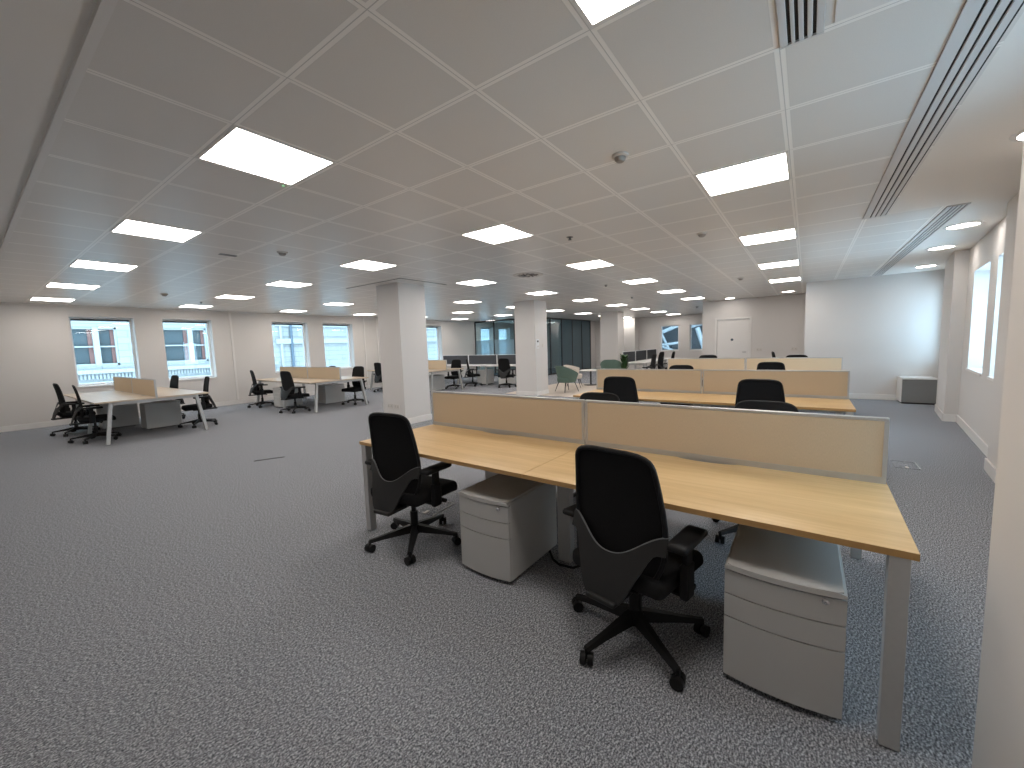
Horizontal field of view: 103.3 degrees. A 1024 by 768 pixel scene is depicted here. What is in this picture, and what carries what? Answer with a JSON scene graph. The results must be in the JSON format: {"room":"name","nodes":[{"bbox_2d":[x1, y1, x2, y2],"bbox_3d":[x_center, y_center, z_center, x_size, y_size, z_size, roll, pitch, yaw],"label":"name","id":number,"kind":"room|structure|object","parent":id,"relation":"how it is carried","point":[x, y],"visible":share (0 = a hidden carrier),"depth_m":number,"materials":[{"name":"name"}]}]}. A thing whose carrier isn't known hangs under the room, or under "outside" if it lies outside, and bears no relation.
{"room":"open-plan office","nodes":[
{"label":"open-plan office","id":0,"kind":"room"},
{"bbox_2d":[0,304,514,426],"bbox_3d":[-5.252,-1.193,15.997,0.340,2.985,23.800,2,7,36],"label":"wall","id":1,"kind":"structure","parent":0,"point":[36,349],"depth_m":10.49,"materials":[{"name":"white paint"}]},
{"bbox_2d":[0,0,96,244],"bbox_3d":[-5.006,-1.516,3.970,14.150,0.078,0.035,2,7,36],"label":"trim","id":2,"kind":"structure","parent":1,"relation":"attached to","point":[88,6],"depth_m":1.91,"materials":[{"name":"white paint"}]},
{"bbox_2d":[0,0,117,259],"bbox_3d":[-4.985,-1.507,3.999,14.150,0.103,0.035,2,7,36],"label":"trim","id":3,"kind":"structure","parent":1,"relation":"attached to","point":[103,10],"depth_m":1.90,"materials":[{"name":"white"}]},
{"bbox_2d":[68,317,137,387],"bbox_3d":[-9.764,-0.771,9.726,0.300,1.630,1.100,2,7,36],"label":"window","id":4,"kind":"structure","parent":1,"relation":"in","point":[129,321],"depth_m":9.73,"materials":[{"name":"white"}]},
{"bbox_2d":[162,319,216,381],"bbox_3d":[-8.805,-0.928,11.041,0.300,1.630,1.070,2,7,36],"label":"window","id":5,"kind":"structure","parent":1,"relation":"in","point":[211,376],"depth_m":11.30,"materials":[{"name":"white"}]},
{"bbox_2d":[229,312,238,399],"bbox_3d":[-8.094,-0.808,11.780,0.030,2.565,0.050,2,7,36],"label":"trim","id":6,"kind":"structure","parent":1,"relation":"attached to","point":[230,320],"depth_m":11.77,"materials":[{"name":"white paint"}]},
{"bbox_2d":[0,373,475,432],"bbox_3d":[-6.944,0.345,13.435,0.016,0.120,17.400,2,7,36],"label":"baseboard","id":7,"kind":"structure","parent":1,"relation":"attached to","point":[65,421],"depth_m":9.11,"materials":[{"name":"white paint"}]},
{"bbox_2d":[0,302,485,322],"bbox_3d":[-6.735,-2.299,13.589,0.020,0.030,18.400,2,7,36],"label":"trim","id":8,"kind":"structure","parent":1,"relation":"attached to","point":[0,302],"depth_m":10.66,"materials":[{"name":"white paint"}]},
{"bbox_2d":[271,322,306,373],"bbox_3d":[-7.236,-1.185,13.192,0.300,1.630,1.120,2,7,36],"label":"window","id":9,"kind":"structure","parent":1,"relation":"in","point":[272,323],"depth_m":13.61,"materials":[{"name":"white"}]},
{"bbox_2d":[323,324,353,368],"bbox_3d":[-6.263,-1.344,14.527,0.300,1.630,1.120,2,7,36],"label":"window","id":10,"kind":"structure","parent":1,"relation":"in","point":[347,325],"depth_m":14.96,"materials":[{"name":"white"}]},
{"bbox_2d":[363,317,368,384],"bbox_3d":[-5.531,-1.228,15.295,0.030,2.565,0.050,2,7,36],"label":"trim","id":11,"kind":"structure","parent":1,"relation":"attached to","point":[363,317],"depth_m":15.27,"materials":[{"name":"white paint"}]},
{"bbox_2d":[376,282,431,423],"bbox_3d":[-2.143,-0.589,8.051,0.678,2.685,0.678,2,7,36],"label":"pillar","id":12,"kind":"structure","parent":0,"point":[400,306],"depth_m":7.81,"materials":[{"name":"white paint"}]},
{"bbox_2d":[0,368,994,767],"bbox_3d":[1.464,0.419,11.416,17.000,0.204,24.000,2,7,36],"label":"floor","id":13,"kind":"structure","parent":0,"point":[173,596],"depth_m":2.11,"materials":[{"name":"carpet"}]},
{"bbox_2d":[50,383,99,436],"bbox_3d":[-8.615,0.473,7.957,0.677,1.012,0.694,2,6,33],"label":"office chair","id":14,"kind":"object","parent":13,"relation":"on","point":[63,411],"visible":0.92,"depth_m":7.76,"materials":[{"name":"black fabric"}]},
{"bbox_2d":[68,385,121,444],"bbox_3d":[-7.481,0.506,7.220,0.678,1.012,0.692,3,7,40],"label":"office chair","id":15,"kind":"object","parent":13,"relation":"on","point":[90,417],"visible":0.98,"depth_m":7.06,"materials":[{"name":"black plastic"}]},
{"bbox_2d":[96,403,139,428],"bbox_3d":[-8.378,0.653,8.588,0.396,0.522,0.598,2,7,36],"label":"drawer pedestal","id":16,"kind":"object","parent":13,"relation":"on","point":[125,414],"visible":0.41,"depth_m":8.50,"materials":[{"name":"grey paint"}]},
{"bbox_2d":[63,376,208,444],"bbox_3d":[-7.725,0.397,8.292,3.245,1.056,1.604,2,7,36],"label":"desk","id":17,"kind":"object","parent":13,"relation":"on","point":[127,390],"visible":0.94,"depth_m":7.77,"materials":[{"name":"white wood"}]},
{"bbox_2d":[139,400,181,428],"bbox_3d":[-7.298,0.631,8.442,0.396,0.522,0.598,2,7,36],"label":"drawer pedestal","id":18,"kind":"object","parent":13,"relation":"on","point":[157,414],"visible":0.97,"depth_m":8.29,"materials":[{"name":"grey paint"}]},
{"bbox_2d":[154,375,185,418],"bbox_3d":[-8.006,0.317,9.386,0.677,1.012,0.694,2,6,32],"label":"office chair","id":19,"kind":"object","parent":13,"relation":"on","point":[174,381],"visible":0.31,"depth_m":9.47,"materials":[{"name":"black fabric"}]},
{"bbox_2d":[178,376,217,427],"bbox_3d":[-6.548,0.362,8.404,0.687,1.012,0.685,3,8,44],"label":"office chair","id":20,"kind":"object","parent":13,"relation":"on","point":[205,398],"visible":0.87,"depth_m":8.36,"materials":[{"name":"black plastic"}]},
{"bbox_2d":[247,370,273,407],"bbox_3d":[-6.914,0.116,11.118,0.676,1.012,0.692,-7,7,-42],"label":"office chair","id":21,"kind":"object","parent":13,"relation":"on","point":[255,390],"visible":0.98,"depth_m":10.98,"materials":[{"name":"black plastic"}]},
{"bbox_2d":[273,386,302,407],"bbox_3d":[-6.124,0.345,11.036,0.396,0.522,0.598,2,7,36],"label":"drawer pedestal","id":22,"kind":"object","parent":13,"relation":"on","point":[278,402],"visible":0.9,"depth_m":10.84,"materials":[{"name":"grey paint"}]},
{"bbox_2d":[279,371,310,413],"bbox_3d":[-5.346,0.172,9.963,0.691,1.015,0.678,0,6,22],"label":"office chair","id":23,"kind":"object","parent":13,"relation":"on","point":[288,388],"visible":1,"depth_m":9.76,"materials":[{"name":"black fabric"}]},
{"bbox_2d":[256,367,368,411],"bbox_3d":[-5.614,0.051,11.187,3.245,1.056,1.604,2,7,36],"label":"desk","id":24,"kind":"object","parent":13,"relation":"on","point":[317,376],"visible":0.91,"depth_m":10.73,"materials":[{"name":"brown wood"}]},
{"bbox_2d":[318,383,344,403],"bbox_3d":[-5.101,0.270,11.472,0.396,0.522,0.598,2,7,36],"label":"drawer pedestal","id":25,"kind":"object","parent":13,"relation":"on","point":[327,393],"visible":0.88,"depth_m":11.29,"materials":[{"name":"grey paint"}]},
{"bbox_2d":[341,366,368,404],"bbox_3d":[-4.330,0.031,11.110,0.685,1.012,0.687,1,6,26],"label":"office chair","id":26,"kind":"object","parent":13,"relation":"on","point":[358,371],"visible":0.73,"depth_m":11.13,"materials":[{"name":"black fabric"}]},
{"bbox_2d":[373,363,382,391],"bbox_3d":[-4.509,-0.248,14.097,0.677,1.012,0.694,2,7,36],"label":"office chair","id":27,"kind":"object","parent":13,"relation":"on","point":[377,366],"visible":0.66,"depth_m":13.91,"materials":[{"name":"black fabric"}]},
{"bbox_2d":[364,412,460,565],"bbox_3d":[-0.739,0.680,3.038,0.692,1.015,0.677,2,7,35],"label":"office chair","id":28,"kind":"object","parent":13,"relation":"on","point":[399,482],"visible":1,"depth_m":2.83,"materials":[{"name":"black fabric"}]},
{"bbox_2d":[367,360,463,392],"bbox_3d":[-3.415,-0.309,14.203,3.245,1.056,1.604,2,7,36],"label":"desk","id":29,"kind":"object","parent":13,"relation":"on","point":[434,366],"visible":0.41,"depth_m":13.49,"materials":[{"name":"brown wood"}]},
{"bbox_2d":[418,501,454,515],"bbox_3d":[-0.699,1.124,3.690,0.205,0.010,0.310,1,6,30],"label":"box","id":30,"kind":"object","parent":13,"relation":"on","point":[429,510],"visible":0.77,"depth_m":3.65,"materials":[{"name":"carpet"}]},
{"bbox_2d":[429,374,444,390],"bbox_3d":[-2.650,-0.043,13.899,0.396,0.522,0.598,2,7,36],"label":"drawer pedestal","id":31,"kind":"object","parent":13,"relation":"on","point":[438,380],"visible":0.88,"depth_m":13.74,"materials":[{"name":"grey paint"}]},
{"bbox_2d":[444,359,463,388],"bbox_3d":[-2.090,-0.356,14.395,0.676,1.012,0.692,1,6,30],"label":"office chair","id":32,"kind":"object","parent":13,"relation":"on","point":[456,363],"visible":0.83,"depth_m":14.43,"materials":[{"name":"black fabric"}]},
{"bbox_2d":[464,359,482,385],"bbox_3d":[-1.451,-0.443,15.065,0.679,1.015,0.691,-3,5,-7],"label":"office chair","id":33,"kind":"object","parent":13,"relation":"on","point":[468,373],"visible":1,"depth_m":14.91,"materials":[{"name":"black plastic"}]},
{"bbox_2d":[443,354,515,384],"bbox_3d":[-1.152,-0.599,16.062,4.406,1.120,1.500,2,7,36],"label":"desk","id":34,"kind":"object","parent":13,"relation":"on","point":[473,360],"visible":0.46,"depth_m":15.97,"materials":[{"name":"white laminate"}]},
{"bbox_2d":[477,369,493,384],"bbox_3d":[-1.011,-0.273,15.552,0.400,0.560,0.518,2,7,36],"label":"drawer pedestal","id":35,"kind":"object","parent":13,"relation":"on","point":[490,372],"visible":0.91,"depth_m":15.39,"materials":[{"name":"white metal"}]},
{"bbox_2d":[496,358,516,387],"bbox_3d":[-0.208,-0.401,14.213,0.689,1.012,0.682,1,6,24],"label":"office chair","id":36,"kind":"object","parent":13,"relation":"on","point":[503,369],"visible":1,"depth_m":14.00,"materials":[{"name":"black fabric"}]},
{"bbox_2d":[458,474,556,581],"bbox_3d":[-0.019,0.933,2.756,0.396,0.522,0.598,2,7,36],"label":"drawer pedestal","id":37,"kind":"object","parent":13,"relation":"on","point":[508,523],"visible":0.96,"depth_m":2.56,"materials":[{"name":"grey paint"}]},
{"bbox_2d":[499,370,515,383],"bbox_3d":[-0.184,-0.247,14.989,0.400,0.560,0.518,2,7,36],"label":"drawer pedestal","id":38,"kind":"object","parent":13,"relation":"on","point":[511,380],"visible":0.28,"depth_m":14.86,"materials":[{"name":"white metal"}]},
{"bbox_2d":[474,317,590,375],"bbox_3d":[1.281,-1.984,21.505,3.725,2.685,5.525,2,7,36],"label":"glass wall","id":39,"kind":"structure","parent":13,"relation":"on","point":[575,334],"depth_m":20.93,"materials":[{"name":"clear glass"}]},
{"bbox_2d":[555,366,578,390],"bbox_3d":[1.641,-0.159,12.257,0.612,0.789,0.799,-5,6,-29],"label":"tub chair","id":40,"kind":"object","parent":13,"relation":"on","point":[565,375],"visible":1,"depth_m":11.99,"materials":[{"name":"green fabric"}]},
{"bbox_2d":[564,365,581,387],"bbox_3d":[2.024,-0.261,13.407,0.612,0.750,0.799,0,6,16],"label":"tub chair","id":41,"kind":"object","parent":13,"relation":"on","point":[574,368],"visible":0.28,"depth_m":13.25,"materials":[{"name":"beige fabric"}]},
{"bbox_2d":[573,392,619,497],"bbox_3d":[0.727,0.584,3.805,0.677,0.966,0.694,2,7,34],"label":"office chair","id":42,"kind":"object","parent":13,"relation":"on","point":[601,396],"visible":0.12,"depth_m":3.89,"materials":[{"name":"black fabric"}]},
{"bbox_2d":[600,360,621,368],"bbox_3d":[3.518,-0.436,14.308,0.799,0.829,0.612,-2,5,1],"label":"tub chair","id":43,"kind":"object","parent":13,"relation":"on","point":[605,364],"visible":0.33,"depth_m":14.49,"materials":[{"name":"green fabric"}]},
{"bbox_2d":[603,376,638,402],"bbox_3d":[1.458,0.389,5.349,0.677,1.012,0.694,2,7,34],"label":"office chair","id":44,"kind":"object","parent":13,"relation":"on","point":[625,388],"visible":0.22,"depth_m":5.13,"materials":[{"name":"black fabric"}]},
{"bbox_2d":[619,354,628,368],"bbox_3d":[3.739,-0.478,13.386,0.368,1.066,0.376,-5,6,-29],"label":"potted plant","id":45,"kind":"object","parent":13,"relation":"on","point":[624,362],"visible":0.56,"depth_m":13.31,"materials":[{"name":"green plant"}]},
{"bbox_2d":[562,445,710,691],"bbox_3d":[0.571,0.755,1.976,0.690,0.981,0.680,-7,8,-44],"label":"office chair","id":46,"kind":"object","parent":13,"relation":"on","point":[624,550],"visible":1,"depth_m":1.80,"materials":[{"name":"black plastic"}]},
{"bbox_2d":[359,391,919,751],"bbox_3d":[0.535,0.634,2.916,3.182,1.050,1.578,2,7,37],"label":"desk","id":47,"kind":"object","parent":13,"relation":"on","point":[816,476],"visible":0.86,"depth_m":2.18,"materials":[{"name":"brown wood"}]},
{"bbox_2d":[622,349,667,368],"bbox_3d":[5.247,-0.734,15.294,0.795,1.115,3.896,2,7,36],"label":"desk","id":48,"kind":"object","parent":13,"relation":"on","point":[641,355],"visible":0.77,"depth_m":15.10,"materials":[{"name":"white laminate"}]},
{"bbox_2d":[649,352,664,368],"bbox_3d":[4.825,-0.541,13.622,0.682,1.072,0.689,3,7,42],"label":"office chair","id":49,"kind":"object","parent":13,"relation":"on","point":[660,365],"visible":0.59,"depth_m":13.43,"materials":[{"name":"black plastic"}]},
{"bbox_2d":[660,365,693,405],"bbox_3d":[2.814,0.195,6.920,0.677,1.012,0.694,2,7,36],"label":"office chair","id":50,"kind":"object","parent":13,"relation":"on","point":[672,366],"visible":0.19,"depth_m":6.96,"materials":[{"name":"black plastic"}]},
{"bbox_2d":[573,369,855,414],"bbox_3d":[2.544,0.329,5.418,3.022,1.050,1.578,2,7,36],"label":"desk","id":51,"kind":"object","parent":13,"relation":"on","point":[807,390],"visible":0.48,"depth_m":5.06,"materials":[{"name":"brown wood"}]},
{"bbox_2d":[658,357,842,414],"bbox_3d":[4.684,0.000,8.133,3.022,1.050,1.578,2,7,36],"label":"desk","id":52,"kind":"object","parent":13,"relation":"on","point":[791,363],"visible":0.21,"depth_m":7.99,"materials":[{"name":"brown wood"}]},
{"bbox_2d":[712,400,797,543],"bbox_3d":[1.805,0.626,2.942,0.702,0.974,0.668,3,7,40],"label":"office chair","id":53,"kind":"object","parent":13,"relation":"on","point":[747,404],"visible":0.13,"depth_m":2.98,"materials":[{"name":"black fabric"}]},
{"bbox_2d":[735,379,784,405],"bbox_3d":[2.701,0.435,4.441,0.676,1.012,0.693,2,7,38],"label":"office chair","id":54,"kind":"object","parent":13,"relation":"on","point":[747,389],"visible":0.19,"depth_m":4.24,"materials":[{"name":"black fabric"}]},
{"bbox_2d":[757,362,784,369],"bbox_3d":[4.635,0.099,7.297,0.677,1.012,0.694,2,7,36],"label":"office chair","id":55,"kind":"object","parent":13,"relation":"on","point":[762,365],"visible":0.14,"depth_m":7.08,"materials":[{"name":"black fabric"}]},
{"bbox_2d":[723,524,847,718],"bbox_3d":[1.214,0.982,1.813,0.396,0.522,0.598,2,7,36],"label":"drawer pedestal","id":56,"kind":"object","parent":13,"relation":"on","point":[786,596],"visible":0.96,"depth_m":1.59,"materials":[{"name":"grey paint"}]},
{"bbox_2d":[890,460,920,469],"bbox_3d":[4.316,0.886,4.444,0.205,0.010,0.310,2,7,36],"label":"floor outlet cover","id":57,"kind":"object","parent":13,"relation":"on","point":[899,464],"visible":1,"depth_m":4.43,"materials":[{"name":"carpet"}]},
{"bbox_2d":[896,376,937,404],"bbox_3d":[8.318,0.122,8.332,0.525,0.530,0.535,2,7,36],"label":"base cabinet","id":58,"kind":"object","parent":13,"relation":"on","point":[910,389],"visible":0.93,"depth_m":8.16,"materials":[{"name":"white"}]},
{"bbox_2d":[0,0,1023,323],"bbox_3d":[1.427,-2.368,10.800,16.500,0.100,23.500,2,7,36],"label":"ceiling","id":59,"kind":"structure","parent":0,"point":[440,121],"depth_m":2.57,"materials":[{"name":"tile"}]},
{"bbox_2d":[29,297,75,301],"bbox_3d":[-9.336,-1.716,8.228,0.592,0.004,0.592,2,7,36],"label":"recessed light","id":60,"kind":"object","parent":59,"relation":"in","point":[31,298],"visible":1,"depth_m":8.21,"materials":[{"name":"white plastic"}]},
{"bbox_2d":[44,282,100,289],"bbox_3d":[-7.394,-1.645,6.820,0.592,0.004,0.592,2,7,36],"label":"recessed light","id":61,"kind":"object","parent":59,"relation":"in","point":[50,284],"visible":1,"depth_m":6.79,"materials":[{"name":"white plastic"}]},
{"bbox_2d":[69,259,138,271],"bbox_3d":[-5.451,-1.575,5.412,0.592,0.004,0.592,2,7,36],"label":"recessed light","id":62,"kind":"object","parent":59,"relation":"in","point":[77,263],"visible":1,"depth_m":5.39,"materials":[{"name":"white plastic"}]},
{"bbox_2d":[109,218,203,242],"bbox_3d":[-3.509,-1.505,4.004,0.592,0.004,0.592,2,7,36],"label":"recessed light","id":63,"kind":"object","parent":59,"relation":"in","point":[126,226],"visible":1,"depth_m":3.98,"materials":[{"name":"white plastic"}]},
{"bbox_2d":[214,295,253,299],"bbox_3d":[-5.986,-1.876,8.750,0.592,0.004,0.592,2,7,36],"label":"recessed light","id":64,"kind":"object","parent":59,"relation":"in","point":[221,296],"visible":1,"depth_m":8.72,"materials":[{"name":"white plastic"}]},
{"bbox_2d":[196,125,336,185],"bbox_3d":[-1.566,-1.435,2.596,0.592,0.004,0.592,2,7,36],"label":"recessed light","id":65,"kind":"object","parent":59,"relation":"in","point":[238,148],"visible":1,"depth_m":2.56,"materials":[{"name":"white plastic"}]},
{"bbox_2d":[264,281,312,287],"bbox_3d":[-4.044,-1.806,7.342,0.592,0.004,0.592,2,7,36],"label":"recessed light","id":66,"kind":"object","parent":59,"relation":"in","point":[277,283],"visible":1,"depth_m":7.32,"materials":[{"name":"white plastic"}]},
{"bbox_2d":[339,259,397,270],"bbox_3d":[-2.101,-1.736,5.934,0.592,0.004,0.592,2,7,36],"label":"recessed light","id":67,"kind":"object","parent":59,"relation":"in","point":[363,264],"visible":1,"depth_m":5.91,"materials":[{"name":"white plastic"}]},
{"bbox_2d":[348,278,442,291],"bbox_3d":[-2.296,-1.929,8.025,1.655,0.002,1.115,2,7,36],"label":"trim","id":68,"kind":"structure","parent":59,"relation":"attached to","point":[371,287],"depth_m":7.76,"materials":[{"name":"paint"}]},
{"bbox_2d":[457,279,497,285],"bbox_3d":[-0.694,-1.966,7.865,0.592,0.004,0.592,2,7,36],"label":"recessed light","id":69,"kind":"object","parent":59,"relation":"in","point":[477,282],"visible":1,"depth_m":7.86,"materials":[{"name":"white plastic"}]},
{"bbox_2d":[460,224,533,244],"bbox_3d":[-0.159,-1.666,4.526,0.592,0.004,0.592,2,7,36],"label":"recessed light","id":70,"kind":"object","parent":59,"relation":"in","point":[500,233],"visible":1,"depth_m":4.50,"materials":[{"name":"white plastic"}]},
{"bbox_2d":[513,272,542,277],"bbox_3d":[0.285,-1.931,7.184,0.540,0.008,0.540,2,7,36],"label":"ceiling vent","id":71,"kind":"object","parent":59,"relation":"in","point":[525,274],"visible":1,"depth_m":7.15,"materials":[{"name":"grey plastic"}]},
{"bbox_2d":[565,259,613,269],"bbox_3d":[1.249,-1.896,6.457,0.592,0.004,0.592,2,7,36],"label":"recessed light","id":72,"kind":"object","parent":59,"relation":"in","point":[599,263],"visible":1,"depth_m":6.44,"materials":[{"name":"white plastic"}]},
{"bbox_2d":[570,0,645,29],"bbox_3d":[0.376,-1.365,1.188,0.592,0.004,0.592,2,7,36],"label":"recessed light","id":73,"kind":"object","parent":59,"relation":"in","point":[594,13],"visible":1,"depth_m":1.50,"materials":[{"name":"white plastic"}]},
{"bbox_2d":[576,0,637,23],"bbox_3d":[0.376,-1.365,1.188,0.556,0.002,0.556,2,7,36],"label":"diffuser","id":74,"kind":"object","parent":73,"relation":"attached to","point":[591,11],"depth_m":1.50,"materials":[{"name":"white plastic"}]},
{"bbox_2d":[612,151,628,163],"bbox_3d":[0.720,-1.499,2.691,0.110,0.045,0.110,2,7,36],"label":"smoke detector","id":75,"kind":"object","parent":59,"relation":"attached to","point":[619,157],"visible":1,"depth_m":2.66,"materials":[{"name":"grey plastic"}]},
{"bbox_2d":[621,278,656,284],"bbox_3d":[2.656,-2.127,8.387,0.592,0.004,0.592,2,7,36],"label":"recessed light","id":76,"kind":"object","parent":59,"relation":"in","point":[646,280],"visible":1,"depth_m":8.36,"materials":[{"name":"white plastic"}]},
{"bbox_2d":[694,151,790,196],"bbox_3d":[1.784,-1.595,3.119,0.592,0.004,0.592,2,7,36],"label":"recessed light","id":77,"kind":"object","parent":59,"relation":"in","point":[774,168],"visible":1,"depth_m":3.08,"materials":[{"name":"white plastic"}]},
{"bbox_2d":[738,228,796,245],"bbox_3d":[3.191,-1.826,5.049,0.592,0.004,0.592,2,7,36],"label":"recessed light","id":78,"kind":"object","parent":59,"relation":"in","point":[786,234],"visible":1,"depth_m":5.02,"materials":[{"name":"white plastic"}]},
{"bbox_2d":[757,260,799,268],"bbox_3d":[4.598,-2.056,6.979,0.592,0.004,0.592,2,7,36],"label":"recessed light","id":79,"kind":"object","parent":59,"relation":"in","point":[792,262],"visible":1,"depth_m":6.96,"materials":[{"name":"white plastic"}]},
{"bbox_2d":[768,277,800,282],"bbox_3d":[6.006,-2.287,8.909,0.592,0.004,0.592,2,7,36],"label":"recessed light","id":80,"kind":"object","parent":59,"relation":"in","point":[794,278],"visible":1,"depth_m":8.89,"materials":[{"name":"white plastic"}]},
{"bbox_2d":[775,0,825,49],"bbox_3d":[0.765,-1.365,1.082,0.150,0.010,1.524,2,7,36],"label":"ceiling vent","id":81,"kind":"object","parent":59,"relation":"in","point":[798,21],"visible":1,"depth_m":1.58,"materials":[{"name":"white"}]},
{"bbox_2d":[834,0,892,22],"bbox_3d":[1.053,-1.367,0.984,0.370,0.006,1.280,2,7,36],"label":"access panel","id":82,"kind":"object","parent":59,"relation":"attached to","point":[844,9],"visible":1,"depth_m":1.53,"materials":[{"name":"white"}]},
{"bbox_2d":[872,202,970,275],"bbox_3d":[6.111,-2.042,6.335,0.160,0.010,5.874,2,7,36],"label":"ceiling vent","id":83,"kind":"object","parent":59,"relation":"in","point":[949,212],"visible":1,"depth_m":5.08,"materials":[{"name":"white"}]},
{"bbox_2d":[926,245,957,249],"bbox_3d":[6.356,-2.017,5.992,0.330,0.010,0.330,2,7,36],"label":"recessed light","id":84,"kind":"object","parent":59,"relation":"in","point":[943,246],"visible":1,"depth_m":5.98,"materials":[{"name":"white plastic"}]},
{"bbox_2d":[929,246,953,249],"bbox_3d":[6.356,-2.020,5.991,0.270,0.003,0.270,2,7,36],"label":"diffuser","id":85,"kind":"object","parent":84,"relation":"attached to","point":[938,247],"depth_m":5.99,"materials":[{"name":"white plastic"}]},
{"bbox_2d":[863,0,1023,218],"bbox_3d":[2.296,-1.519,2.173,0.185,0.010,5.304,2,7,36],"label":"ceiling vent","id":86,"kind":"object","parent":59,"relation":"in","point":[980,25],"visible":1,"depth_m":2.02,"materials":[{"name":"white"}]},
{"bbox_2d":[943,221,984,229],"bbox_3d":[5.314,-1.866,4.767,0.330,0.010,0.330,2,7,36],"label":"recessed light","id":87,"kind":"object","parent":59,"relation":"in","point":[972,223],"visible":1,"depth_m":4.76,"materials":[{"name":"white plastic"}]},
{"bbox_2d":[947,223,979,228],"bbox_3d":[5.314,-1.869,4.767,0.270,0.003,0.270,2,7,36],"label":"diffuser","id":88,"kind":"object","parent":87,"relation":"attached to","point":[960,225],"depth_m":4.77,"materials":[{"name":"white plastic"}]},
{"bbox_2d":[1009,129,1023,141],"bbox_3d":[3.351,-1.587,2.515,0.330,0.010,0.330,2,7,36],"label":"recessed light","id":89,"kind":"object","parent":59,"relation":"in","point":[1019,136],"visible":0.99,"depth_m":2.61,"materials":[{"name":"white plastic"}]},
{"bbox_2d":[514,300,548,395],"bbox_3d":[0.568,-1.036,11.803,0.718,2.685,0.678,2,7,36],"label":"pillar","id":90,"kind":"structure","parent":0,"point":[530,316],"depth_m":11.55,"materials":[{"name":"white paint"}]},
{"bbox_2d":[590,320,594,368],"bbox_3d":[4.534,-2.220,22.850,0.100,2.685,0.500,2,7,36],"label":"wall","id":91,"kind":"structure","parent":0,"point":[592,322],"depth_m":22.80,"materials":[{"name":"white paint"}]},
{"bbox_2d":[600,311,623,361],"bbox_3d":[4.150,-1.627,16.767,0.778,2.685,0.678,2,7,36],"label":"pillar","id":92,"kind":"structure","parent":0,"point":[611,322],"depth_m":16.47,"materials":[{"name":"white paint"}]},
{"bbox_2d":[547,313,702,367],"bbox_3d":[6.199,-2.160,22.166,10.900,2.985,0.340,2,7,36],"label":"wall","id":93,"kind":"structure","parent":0,"point":[649,327],"depth_m":21.07,"materials":[{"name":"white paint"}]},
{"bbox_2d":[624,317,638,368],"bbox_3d":[6.306,-2.150,21.505,0.650,2.685,0.600,2,7,36],"label":"pillar","id":94,"kind":"structure","parent":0,"point":[631,325],"depth_m":21.22,"materials":[{"name":"white paint"}]},
{"bbox_2d":[702,293,805,357],"bbox_3d":[9.539,-1.676,15.411,2.940,2.685,6.700,2,7,36],"label":"wall","id":95,"kind":"structure","parent":0,"point":[778,322],"depth_m":12.47,"materials":[{"name":"white paint"}]},
{"bbox_2d":[717,319,748,369],"bbox_3d":[7.128,-1.056,13.088,0.910,2.039,0.104,2,7,36],"label":"door","id":96,"kind":"structure","parent":95,"relation":"in","point":[732,335],"depth_m":13.05,"materials":[{"name":"white"}]},
{"bbox_2d":[715,316,751,357],"bbox_3d":[7.118,-1.084,13.073,1.040,2.110,0.015,2,7,36],"label":"trim","id":97,"kind":"structure","parent":95,"relation":"attached to","point":[749,317],"depth_m":12.88,"materials":[{"name":"white"}]},
{"bbox_2d":[804,282,816,356],"bbox_3d":[7.917,-1.181,10.778,0.200,2.685,3.150,2,7,36],"label":"wall","id":98,"kind":"structure","parent":0,"point":[811,287],"depth_m":9.46,"materials":[{"name":"white paint"}]},
{"bbox_2d":[814,269,944,395],"bbox_3d":[8.286,-0.995,8.697,2.850,2.685,0.200,2,7,36],"label":"wall","id":99,"kind":"structure","parent":0,"point":[884,328],"depth_m":8.77,"materials":[{"name":"white paint"}]},
{"bbox_2d":[849,393,936,399],"bbox_3d":[7.901,0.279,8.996,2.350,0.120,0.016,2,7,36],"label":"baseboard","id":100,"kind":"structure","parent":99,"relation":"attached to","point":[851,395],"depth_m":8.93,"materials":[{"name":"white paint"}]},
{"bbox_2d":[936,249,969,414],"bbox_3d":[7.425,-0.786,6.808,0.205,2.685,1.207,3,7,42],"label":"wall","id":101,"kind":"structure","parent":0,"point":[957,264],"depth_m":6.43,"materials":[{"name":"white paint"}]},
{"bbox_2d":[958,216,1006,444],"bbox_3d":[4.440,-0.290,3.170,0.361,2.985,14.481,3,7,42],"label":"wall","id":102,"kind":"structure","parent":0,"point":[986,256],"depth_m":5.43,"materials":[{"name":"white paint"}]},
{"bbox_2d":[934,404,995,482],"bbox_3d":[4.720,0.865,3.946,0.171,0.120,9.352,3,7,42],"label":"baseboard","id":103,"kind":"structure","parent":102,"relation":"attached to","point":[989,468],"depth_m":5.33,"materials":[{"name":"white paint"}]},
{"bbox_2d":[972,141,1023,767],"bbox_3d":[1.585,-0.009,0.677,0.830,2.685,0.650,2,7,36],"label":"wall","id":104,"kind":"structure","parent":0,"point":[999,723],"depth_m":1.13,"materials":[{"name":"white paint"}]},
{"bbox_2d":[987,191,1018,467],"bbox_3d":[4.286,-0.348,3.302,0.150,2.685,2.011,3,7,42],"label":"pier","id":105,"kind":"object","parent":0,"point":[1012,207],"visible":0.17,"depth_m":3.91,"materials":[{"name":"white paint"}]},
{"label":"outside","id":106,"kind":"structure","parent":0,"visible":0},
{"bbox_3d":[-20.761,7.977,34.741,46.100,0.200,90.000,2,7,36],"label":"street","id":107,"kind":"object","parent":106,"visible":0},
{"bbox_2d":[71,321,505,383],"bbox_3d":[-3.068,-3.470,31.664,0.680,22.000,72.000,2,7,36],"label":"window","id":108,"kind":"structure","parent":107,"relation":"on","point":[103,350],"depth_m":16.91,"materials":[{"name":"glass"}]},
{"bbox_2d":[662,325,701,349],"bbox_3d":[9.793,-3.124,23.582,20.000,22.000,0.980,2,7,36],"label":"window","id":109,"kind":"structure","parent":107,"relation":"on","point":[669,334],"depth_m":23.64,"materials":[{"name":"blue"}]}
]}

